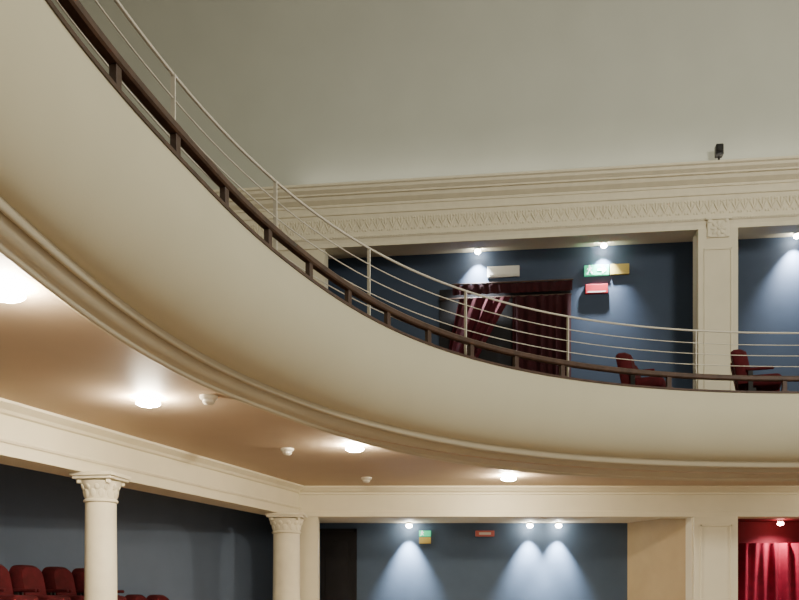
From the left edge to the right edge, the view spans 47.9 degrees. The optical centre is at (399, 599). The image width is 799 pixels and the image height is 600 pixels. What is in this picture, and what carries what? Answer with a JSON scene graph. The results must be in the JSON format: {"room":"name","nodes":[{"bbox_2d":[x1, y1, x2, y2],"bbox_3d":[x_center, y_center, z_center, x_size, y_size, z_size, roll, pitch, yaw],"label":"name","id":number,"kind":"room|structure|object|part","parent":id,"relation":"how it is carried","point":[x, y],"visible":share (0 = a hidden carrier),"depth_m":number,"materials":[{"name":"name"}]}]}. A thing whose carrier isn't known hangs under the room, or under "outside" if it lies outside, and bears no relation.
{"room":"theater auditorium","nodes":[
{"label":"theater auditorium","id":0,"kind":"room"},
{"bbox_2d":[0,464,272,599],"bbox_3d":[-5.451,-0.075,7.539,1.202,3.350,18.078,0,0,22],"label":"wall","id":1,"kind":"structure","parent":0,"point":[173,548],"depth_m":12.49,"materials":[{"name":"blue paint"}]},
{"bbox_2d":[0,254,798,485],"bbox_3d":[1.750,-1.725,6.350,19.500,0.050,14.700,0,0,0],"label":"ceiling","id":2,"kind":"structure","parent":0,"point":[53,359],"depth_m":8.34,"materials":[{"name":"beige paint"}]},
{"bbox_2d":[0,283,25,302],"bbox_3d":[-2.130,-1.661,4.870,0.200,0.078,0.200,0,0,0],"label":"ceiling lamp","id":3,"kind":"object","parent":2,"relation":"attached to","point":[9,293],"visible":1,"depth_m":4.83,"materials":[{"name":"white glass"}]},
{"bbox_2d":[136,396,160,407],"bbox_3d":[-2.110,-1.661,7.560,0.200,0.078,0.200,0,0,0],"label":"ceiling lamp","id":4,"kind":"object","parent":2,"relation":"attached to","point":[147,401],"visible":1,"depth_m":7.51,"materials":[{"name":"white glass"}]},
{"bbox_2d":[199,394,217,404],"bbox_3d":[-1.590,-1.663,7.500,0.150,0.075,0.150,0,0,0],"label":"smoke detector","id":5,"kind":"object","parent":2,"relation":"attached to","point":[208,399],"visible":1,"depth_m":7.45,"materials":[{"name":"white plastic"}]},
{"bbox_2d":[280,447,293,454],"bbox_3d":[-1.260,-1.663,10.100,0.150,0.075,0.150,0,0,0],"label":"smoke detector","id":6,"kind":"object","parent":2,"relation":"attached to","point":[286,450],"visible":1,"depth_m":10.05,"materials":[{"name":"white plastic"}]},
{"bbox_2d":[346,444,363,451],"bbox_3d":[-0.490,-1.661,9.860,0.200,0.078,0.200,0,0,0],"label":"ceiling lamp","id":7,"kind":"object","parent":2,"relation":"attached to","point":[353,447],"visible":1,"depth_m":9.80,"materials":[{"name":"white glass"}]},
{"bbox_2d":[361,477,371,482],"bbox_3d":[-0.460,-1.663,12.500,0.150,0.075,0.150,0,0,0],"label":"smoke detector","id":8,"kind":"object","parent":2,"relation":"attached to","point":[365,479],"visible":1,"depth_m":12.45,"materials":[{"name":"white plastic"}]},
{"bbox_2d":[501,475,515,480],"bbox_3d":[1.490,-1.661,12.280,0.200,0.078,0.200,0,0,0],"label":"ceiling lamp","id":9,"kind":"object","parent":2,"relation":"attached to","point":[508,477],"visible":1,"depth_m":12.21,"materials":[{"name":"white glass"}]},
{"bbox_2d":[0,0,798,481],"bbox_3d":[1.832,-2.156,7.450,19.363,1.047,16.900,0,0,0],"label":"balcony","id":10,"kind":"object","parent":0,"point":[98,208],"visible":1,"depth_m":6.87,"materials":[{"name":"beige paint"}]},
{"bbox_3d":[2.435,-1.756,7.187,16.789,0.247,8.227,0,0,-36],"label":"soffit moulding","id":11,"kind":"part","parent":10,"relation":"part of","materials":[{"name":"beige paint"}]},
{"bbox_2d":[55,0,798,388],"bbox_3d":[2.476,-3.006,6.826,16.215,1.012,7.565,0,0,-36],"label":"metal railing","id":12,"kind":"object","parent":10,"relation":"on","point":[173,78],"visible":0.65,"depth_m":8.66,"materials":[{"name":"white metal"}]},
{"bbox_3d":[-1.507,-3.000,5.992,0.080,1.000,0.080,0,0,13],"label":"post","id":13,"kind":"part","parent":12,"relation":"part of","materials":[{"name":"white metal"}]},
{"bbox_3d":[-1.038,-3.000,7.521,0.080,1.000,0.080,0,0,21],"label":"post","id":14,"kind":"part","parent":12,"relation":"part of","materials":[{"name":"white metal"}]},
{"bbox_3d":[2.468,-2.920,6.818,16.182,0.011,7.556,0,0,-36],"label":"rail","id":15,"kind":"part","parent":12,"relation":"part of","materials":[{"name":"white metal"}]},
{"bbox_3d":[-0.305,-3.000,8.955,0.080,1.000,0.080,0,0,32],"label":"post","id":16,"kind":"part","parent":12,"relation":"part of","materials":[{"name":"white metal"}]},
{"bbox_3d":[0.747,-3.000,10.190,0.080,1.000,0.080,0,0,-42],"label":"post","id":17,"kind":"part","parent":12,"relation":"part of","materials":[{"name":"white metal"}]},
{"bbox_3d":[4.677,-3.200,5.405,13.035,0.011,12.810,0,0,0],"label":"rail","id":18,"kind":"part","parent":12,"relation":"part of","materials":[{"name":"white metal"}]},
{"bbox_3d":[2.078,-3.000,11.110,0.080,1.000,0.080,0,0,-27],"label":"post","id":19,"kind":"part","parent":12,"relation":"part of","materials":[{"name":"white metal"}]},
{"bbox_3d":[3.848,-3.000,11.693,0.080,1.000,0.080,0,0,-10],"label":"post","id":20,"kind":"part","parent":12,"relation":"part of","materials":[{"name":"white metal"}]},
{"bbox_2d":[57,0,798,390],"bbox_3d":[2.500,-2.781,6.694,15.892,0.203,7.438,0,0,-37],"label":"wooden handrail","id":21,"kind":"object","parent":10,"relation":"on","point":[119,69],"visible":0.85,"depth_m":6.88,"materials":[{"name":"brown wood"}]},
{"bbox_2d":[52,0,798,189],"bbox_3d":[1.095,-9.175,5.406,19.400,4.650,19.060,0,0,7],"label":"ceiling","id":22,"kind":"structure","parent":0,"point":[313,91],"depth_m":14.76,"materials":[{"name":"grey paint"}]},
{"bbox_2d":[320,523,626,599],"bbox_3d":[1.275,0.140,15.275,5.450,2.920,0.150,0,0,0],"label":"wall","id":23,"kind":"structure","parent":0,"point":[543,561],"depth_m":15.20,"materials":[{"name":"blue paint"}]},
{"bbox_2d":[320,532,353,599],"bbox_3d":[-1.050,0.225,15.158,0.560,2.750,0.065,0,0,0],"label":"door","id":24,"kind":"structure","parent":23,"relation":"in","point":[336,548],"depth_m":15.12,"materials":[{"name":"brown wood"}]},
{"bbox_3d":[-1.050,-0.475,15.133,0.400,1.050,0.015,0,0,0],"label":"panel","id":25,"kind":"part","parent":24,"relation":"part of","materials":[{"name":"brown wood"}]},
{"bbox_2d":[320,529,356,599],"bbox_3d":[-1.080,0.200,15.158,0.720,2.800,0.075,0,0,0],"label":"trim","id":26,"kind":"structure","parent":23,"relation":"attached to","point":[321,530],"depth_m":15.12,"materials":[{"name":"brown wood"}]},
{"bbox_2d":[419,537,430,543],"bbox_3d":[0.430,-1.005,15.178,0.200,0.110,0.040,0,0,0],"label":"notice sign","id":27,"kind":"object","parent":23,"relation":"attached to","point":[422,540],"visible":1,"depth_m":15.16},
{"bbox_2d":[419,531,430,536],"bbox_3d":[0.430,-1.120,15.175,0.200,0.100,0.046,0,0,0],"label":"exit sign","id":28,"kind":"object","parent":23,"relation":"attached to","point":[421,533],"visible":1,"depth_m":15.16,"materials":[{"name":"green plastic"}]},
{"bbox_2d":[475,531,493,536],"bbox_3d":[1.440,-1.120,15.176,0.320,0.100,0.044,0,0,0],"label":"fire sign","id":29,"kind":"object","parent":23,"relation":"attached to","point":[477,533],"visible":1,"depth_m":15.16,"materials":[{"name":"red plastic"}]},
{"bbox_2d":[278,225,798,388],"bbox_3d":[2.301,-4.700,14.951,19.400,4.400,0.300,0,0,7],"label":"wall","id":30,"kind":"structure","parent":0,"point":[319,255],"depth_m":14.94,"materials":[{"name":"beige paint"}]},
{"bbox_2d":[213,155,798,250],"bbox_3d":[2.412,-6.435,14.634,19.100,0.970,0.300,0,0,7],"label":"cornice","id":31,"kind":"structure","parent":30,"relation":"attached to","point":[761,177],"depth_m":14.71,"materials":[{"name":"beige paint"}]},
{"bbox_2d":[714,143,723,159],"bbox_3d":[5.065,-7.065,14.254,0.120,0.290,0.170,0,0,7],"label":"security camera","id":32,"kind":"object","parent":31,"relation":"on","point":[719,148],"visible":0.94,"depth_m":14.20,"materials":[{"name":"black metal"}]},
{"bbox_2d":[697,216,737,389],"bbox_3d":[5.091,-4.365,14.383,0.660,3.490,0.123,0,0,7],"label":"pilaster","id":33,"kind":"object","parent":30,"relation":"attached to","point":[717,245],"visible":0.8,"depth_m":14.39,"materials":[{"name":"beige paint"}]},
{"bbox_3d":[5.091,-4.300,14.381,0.440,2.660,0.020,0,0,7],"label":"panel moulding","id":34,"kind":"part","parent":33,"relation":"part of","materials":[{"name":"beige paint"}]},
{"bbox_2d":[300,517,798,599],"bbox_3d":[4.785,-0.050,13.690,13.430,3.300,0.300,0,0,0],"label":"wall","id":35,"kind":"structure","parent":0,"point":[310,528],"depth_m":13.54,"materials":[{"name":"beige paint"}]},
{"bbox_2d":[0,437,300,508],"bbox_3d":[-3.874,-1.380,6.361,0.040,0.040,15.122,0,0,18],"label":"trim","id":36,"kind":"structure","parent":35,"relation":"attached to","point":[2,439],"depth_m":9.45,"materials":[{"name":"beige paint"}]},
{"bbox_2d":[0,398,303,514],"bbox_3d":[-4.002,-1.475,6.404,0.510,0.450,15.122,0,0,18],"label":"beam","id":37,"kind":"structure","parent":35,"relation":"attached to","point":[18,421],"depth_m":9.54,"materials":[{"name":"beige paint"}]},
{"bbox_2d":[298,486,798,516],"bbox_3d":[4.950,-1.475,13.460,13.100,0.450,0.160,0,0,0],"label":"beam","id":38,"kind":"structure","parent":35,"relation":"attached to","point":[314,501],"depth_m":13.51,"materials":[{"name":"beige paint"}]},
{"bbox_2d":[693,517,737,599],"bbox_3d":[4.740,0.175,13.499,0.700,2.850,0.078,0,0,0],"label":"pilaster","id":39,"kind":"object","parent":35,"relation":"attached to","point":[715,539],"visible":1,"depth_m":13.48,"materials":[{"name":"beige paint"}]},
{"bbox_3d":[4.740,0.060,13.475,0.480,2.380,0.020,0,0,0],"label":"panel moulding","id":40,"kind":"part","parent":39,"relation":"part of","materials":[{"name":"beige paint"}]},
{"bbox_2d":[320,519,798,522],"bbox_3d":[5.025,-1.330,14.570,12.950,0.060,1.460,0,0,0],"label":"ceiling","id":41,"kind":"structure","parent":0,"point":[321,520],"depth_m":14.72,"materials":[{"name":"beige paint"}]},
{"bbox_2d":[406,522,411,527],"bbox_3d":[0.160,-1.252,15.040,0.104,0.096,0.104,0,0,0],"label":"spotlight","id":42,"kind":"object","parent":41,"relation":"attached to","point":[408,525],"visible":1,"depth_m":15.01,"materials":[{"name":"white glass"}]},
{"bbox_2d":[527,522,532,527],"bbox_3d":[2.180,-1.252,15.040,0.104,0.096,0.104,0,0,0],"label":"spotlight","id":43,"kind":"object","parent":41,"relation":"attached to","point":[529,525],"visible":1,"depth_m":15.01,"materials":[{"name":"white glass"}]},
{"bbox_2d":[556,522,561,527],"bbox_3d":[2.660,-1.252,15.040,0.104,0.096,0.104,0,0,0],"label":"spotlight","id":44,"kind":"object","parent":41,"relation":"attached to","point":[558,524],"visible":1,"depth_m":15.01,"materials":[{"name":"white glass"}]},
{"bbox_2d":[777,520,783,525],"bbox_3d":[6.180,-1.252,14.600,0.104,0.096,0.104,0,0,0],"label":"spotlight","id":45,"kind":"object","parent":41,"relation":"attached to","point":[780,522],"visible":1,"depth_m":14.57,"materials":[{"name":"white glass"}]},
{"bbox_2d":[328,233,793,258],"bbox_3d":[2.362,-6.160,15.437,19.400,0.080,0.720,0,0,7],"label":"ceiling","id":46,"kind":"structure","parent":0,"point":[781,234],"depth_m":15.58,"materials":[{"name":"beige paint"}]},
{"bbox_2d":[475,248,480,253],"bbox_3d":[1.363,-6.072,15.664,0.104,0.096,0.104,0,0,7],"label":"spotlight","id":47,"kind":"object","parent":46,"relation":"attached to","point":[477,250],"visible":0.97,"depth_m":15.63,"materials":[{"name":"white glass"}]},
{"bbox_2d":[601,242,606,247],"bbox_3d":[3.496,-6.072,15.394,0.104,0.096,0.104,0,0,7],"label":"spotlight","id":48,"kind":"object","parent":46,"relation":"attached to","point":[604,244],"visible":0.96,"depth_m":15.36,"materials":[{"name":"white glass"}]},
{"bbox_2d":[793,233,798,238],"bbox_3d":[6.621,-6.072,15.000,0.104,0.096,0.104,0,0,7],"label":"spotlight","id":49,"kind":"object","parent":46,"relation":"attached to","point":[796,235],"visible":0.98,"depth_m":14.97,"materials":[{"name":"white glass"}]},
{"bbox_2d":[328,237,798,390],"bbox_3d":[2.404,-4.375,15.769,19.400,3.850,0.150,0,0,7],"label":"wall","id":50,"kind":"structure","parent":0,"point":[657,291],"depth_m":15.49,"materials":[{"name":"blue paint"}]},
{"bbox_2d":[487,265,518,277],"bbox_3d":[1.815,-5.740,15.736,0.560,0.190,0.060,0,0,7],"label":"lamp","id":51,"kind":"object","parent":50,"relation":"attached to","point":[494,271],"visible":1,"depth_m":15.71,"materials":[{"name":"white plastic"}]},
{"bbox_2d":[489,267,516,274],"bbox_3d":[1.812,-5.740,15.711,0.480,0.120,0.010,0,0,7],"label":"diffuser","id":52,"kind":"object","parent":51,"relation":"attached to","point":[492,270],"depth_m":15.71,"materials":[{"name":"white plastic"}]},
{"bbox_2d":[439,289,570,365],"bbox_3d":[1.837,-4.045,15.749,2.280,2.850,0.028,0,0,7],"label":"door","id":53,"kind":"structure","parent":50,"relation":"in","point":[446,317],"depth_m":15.75,"materials":[{"name":"black wood"}]},
{"bbox_2d":[440,296,510,357],"bbox_3d":[1.229,-3.962,15.726,1.440,2.664,0.145,0,0,7],"label":"door curtain","id":54,"kind":"object","parent":53,"relation":"hanging from","point":[482,303],"visible":0.25,"depth_m":15.70,"materials":[{"name":"fabric"}]},
{"bbox_3d":[1.332,-5.280,15.738,1.240,0.028,0.030,0,0,7],"label":"curtain rod","id":55,"kind":"part","parent":54,"relation":"part of","materials":[{"name":"brown wood"}]},
{"bbox_2d":[512,293,571,376],"bbox_3d":[2.460,-3.962,15.575,1.020,2.664,0.130,0,0,7],"label":"door curtain","id":56,"kind":"object","parent":53,"relation":"hanging from","point":[554,303],"visible":0.41,"depth_m":15.57,"materials":[{"name":"red fabric"}]},
{"bbox_3d":[2.463,-5.280,15.595,1.020,0.028,0.030,0,0,7],"label":"curtain rod","id":57,"kind":"part","parent":56,"relation":"part of","materials":[{"name":"brown wood"}]},
{"bbox_2d":[452,278,572,295],"bbox_3d":[1.947,-5.417,15.579,2.080,0.194,0.049,0,0,7],"label":"valance","id":58,"kind":"object","parent":50,"relation":"attached to","point":[552,284],"visible":0.96,"depth_m":15.58,"materials":[{"name":"red fabric"}]},
{"bbox_3d":[1.946,-5.500,15.570,2.080,0.028,0.030,0,0,7],"label":"curtain rod","id":59,"kind":"part","parent":58,"relation":"part of","materials":[{"name":"brown wood"}]},
{"bbox_2d":[584,264,608,276],"bbox_3d":[3.403,-5.690,15.536,0.420,0.180,0.059,0,0,7],"label":"exit sign","id":60,"kind":"object","parent":50,"relation":"attached to","point":[589,270],"visible":1,"depth_m":15.52,"materials":[{"name":"green plastic"}]},
{"bbox_2d":[585,284,607,293],"bbox_3d":[3.403,-5.370,15.537,0.380,0.160,0.056,0,0,7],"label":"fire sign","id":61,"kind":"object","parent":50,"relation":"attached to","point":[589,288],"visible":1,"depth_m":15.52,"materials":[{"name":"red plastic"}]},
{"bbox_2d":[610,263,628,274],"bbox_3d":[3.790,-5.690,15.491,0.320,0.180,0.050,0,0,7],"label":"notice sign","id":62,"kind":"object","parent":50,"relation":"attached to","point":[615,269],"visible":1,"depth_m":15.47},
{"bbox_2d":[627,519,685,599],"bbox_3d":[4.172,0.150,14.527,0.093,2.900,1.490,0,0,-22],"label":"wall","id":63,"kind":"structure","parent":0,"point":[656,549],"depth_m":14.47,"materials":[{"name":"paint"}]},
{"bbox_2d":[738,522,798,542],"bbox_3d":[7.750,0.140,15.075,7.500,2.920,0.150,0,0,0],"label":"wall","id":64,"kind":"structure","parent":0,"point":[748,532],"depth_m":15.00,"materials":[{"name":"red paint"}]},
{"bbox_2d":[738,543,798,599],"bbox_3d":[7.450,0.335,14.704,4.200,2.530,0.198,0,0,0],"label":"stage curtain","id":65,"kind":"object","parent":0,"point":[766,571],"visible":0.84,"depth_m":14.71,"materials":[{"name":"fabric"}]},
{"bbox_3d":[1.250,1.650,7.350,20.500,0.100,16.700,0,0,0],"label":"floor","id":66,"kind":"structure","parent":0,"visible":0},
{"bbox_2d":[69,471,130,599],"bbox_3d":[-2.970,0.175,8.950,0.480,2.850,0.480,0,0,9],"label":"column","id":67,"kind":"structure","parent":66,"relation":"on","point":[100,489],"depth_m":8.82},
{"bbox_2d":[264,512,307,599],"bbox_3d":[-1.645,0.175,13.100,0.614,2.850,0.614,0,0,0],"label":"column","id":68,"kind":"structure","parent":66,"relation":"on","point":[286,526],"depth_m":12.93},
{"bbox_3d":[2.349,-2.560,14.138,19.100,0.120,3.100,0,0,7],"label":"floor","id":69,"kind":"structure","parent":0,"visible":0},
{"bbox_2d":[616,352,665,386],"bbox_3d":[3.459,-3.080,12.877,0.674,0.920,0.580,0,0,24],"label":"seat","id":70,"kind":"object","parent":69,"relation":"on","point":[625,378],"visible":0.45,"depth_m":12.71,"materials":[{"name":"fabric"}]},
{"bbox_3d":[3.290,-3.280,12.953,0.304,0.520,0.490,0,0,24],"label":"backrest","id":71,"kind":"part","parent":70,"relation":"part of","materials":[{"name":"fabric"}]},
{"bbox_3d":[3.321,-2.905,12.649,0.260,0.570,0.045,0,0,24],"label":"leg","id":72,"kind":"part","parent":70,"relation":"part of","materials":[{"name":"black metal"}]},
{"bbox_2d":[635,377,665,386],"bbox_3d":[3.547,-3.060,12.838,0.480,0.170,0.460,0,0,24],"label":"seat cushion","id":73,"kind":"object","parent":70,"relation":"on","point":[645,381],"depth_m":12.61,"materials":[{"name":"fabric"}]},
{"bbox_2d":[730,349,781,390],"bbox_3d":[5.037,-3.080,12.723,0.674,0.920,0.580,0,0,20],"label":"seat","id":74,"kind":"object","parent":69,"relation":"on","point":[738,361],"visible":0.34,"depth_m":12.56,"materials":[{"name":"fabric"}]},
{"bbox_3d":[4.863,-3.280,12.786,0.304,0.520,0.490,0,0,20],"label":"backrest","id":75,"kind":"part","parent":74,"relation":"part of","materials":[{"name":"fabric"}]},
{"bbox_3d":[4.915,-2.905,12.485,0.260,0.570,0.045,0,0,20],"label":"leg","id":76,"kind":"part","parent":74,"relation":"part of","materials":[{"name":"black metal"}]},
{"bbox_3d":[4.991,-3.205,12.458,0.360,0.045,0.050,0,0,20],"label":"armrest","id":77,"kind":"part","parent":74,"relation":"part of","materials":[{"name":"fabric"}]},
{"bbox_2d":[745,373,781,390],"bbox_3d":[5.128,-3.060,12.690,0.480,0.170,0.460,0,0,20],"label":"seat cushion","id":78,"kind":"object","parent":74,"relation":"on","point":[758,385],"depth_m":12.53,"materials":[{"name":"fabric"}]},
{"bbox_3d":[-4.370,0.995,8.247,2.504,1.210,5.712,0,0,0],"label":"platform","id":79,"kind":"object","parent":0,"visible":0},
{"bbox_2d":[0,564,38,599],"bbox_3d":[-4.073,0.004,9.318,0.566,0.773,0.487,0,0,18],"label":"seat","id":80,"kind":"object","parent":79,"relation":"on","point":[6,590],"visible":1,"depth_m":9.40,"materials":[{"name":"fabric"}]},
{"bbox_3d":[-4.221,-0.164,9.367,0.255,0.437,0.412,0,0,18],"label":"backrest","id":81,"kind":"part","parent":80,"relation":"part of","materials":[{"name":"fabric"}]},
{"bbox_2d":[0,595,38,599],"bbox_3d":[-3.996,0.020,9.292,0.403,0.143,0.386,0,0,18],"label":"seat cushion","id":82,"kind":"object","parent":80,"relation":"on","point":[2,597],"depth_m":9.13,"materials":[{"name":"fabric"}]},
{"bbox_3d":[-3.966,-0.101,9.517,0.302,0.038,0.042,0,0,18],"label":"armrest","id":83,"kind":"part","parent":80,"relation":"part of","materials":[{"name":"fabric"}]},
{"bbox_2d":[9,565,70,599],"bbox_3d":[-3.913,0.004,9.800,0.566,0.773,0.487,0,0,18],"label":"seat","id":84,"kind":"object","parent":79,"relation":"on","point":[22,576],"visible":0.86,"depth_m":9.75,"materials":[{"name":"fabric"}]},
{"bbox_3d":[-4.061,-0.164,9.849,0.255,0.437,0.412,0,0,18],"label":"backrest","id":85,"kind":"part","parent":84,"relation":"part of","materials":[{"name":"fabric"}]},
{"bbox_2d":[34,595,70,599],"bbox_3d":[-3.836,0.020,9.774,0.403,0.143,0.386,0,0,18],"label":"seat cushion","id":86,"kind":"object","parent":84,"relation":"on","point":[41,597],"depth_m":9.63,"materials":[{"name":"fabric"}]},
{"bbox_3d":[-3.806,-0.101,9.998,0.302,0.038,0.042,0,0,18],"label":"armrest","id":87,"kind":"part","parent":84,"relation":"part of","materials":[{"name":"fabric"}]},
{"bbox_2d":[42,567,83,599],"bbox_3d":[-3.753,0.004,10.282,0.566,0.773,0.487,0,0,18],"label":"seat","id":88,"kind":"object","parent":79,"relation":"on","point":[54,577],"visible":0.65,"depth_m":10.21,"materials":[{"name":"fabric"}]},
{"bbox_2d":[66,595,83,599],"bbox_3d":[-3.676,0.020,10.256,0.403,0.143,0.386,0,0,18],"label":"seat cushion","id":89,"kind":"object","parent":88,"relation":"on","point":[73,597],"depth_m":10.06,"materials":[{"name":"fabric"}]},
{"bbox_2d":[71,568,126,599],"bbox_3d":[-3.593,0.004,10.764,0.566,0.773,0.487,0,0,18],"label":"seat","id":90,"kind":"object","parent":79,"relation":"on","point":[78,573],"visible":0.3,"depth_m":10.63,"materials":[{"name":"fabric"}]},
{"bbox_3d":[-3.741,-0.164,10.813,0.255,0.437,0.412,0,0,18],"label":"backrest","id":91,"kind":"part","parent":90,"relation":"part of","materials":[{"name":"fabric"}]},
{"bbox_2d":[117,596,126,599],"bbox_3d":[-3.516,0.020,10.738,0.403,0.143,0.386,0,0,18],"label":"seat cushion","id":92,"kind":"object","parent":90,"relation":"on","point":[118,597],"depth_m":10.74,"materials":[{"name":"fabric"}]},
{"bbox_3d":[-3.204,1.150,11.758,1.194,0.900,1.764,0,0,0],"label":"step","id":93,"kind":"structure","parent":0,"visible":0},
{"bbox_2d":[125,594,147,599],"bbox_3d":[-3.273,0.314,11.728,0.566,0.773,0.487,0,0,18],"label":"seat","id":94,"kind":"object","parent":93,"relation":"on","point":[131,596],"visible":0.92,"depth_m":11.69,"materials":[{"name":"fabric"}]},
{"bbox_2d":[147,595,168,599],"bbox_3d":[-3.113,0.314,12.210,0.566,0.773,0.487,0,0,18],"label":"seat","id":95,"kind":"object","parent":93,"relation":"on","point":[150,597],"visible":0.95,"depth_m":12.15,"materials":[{"name":"fabric"}]}
]}

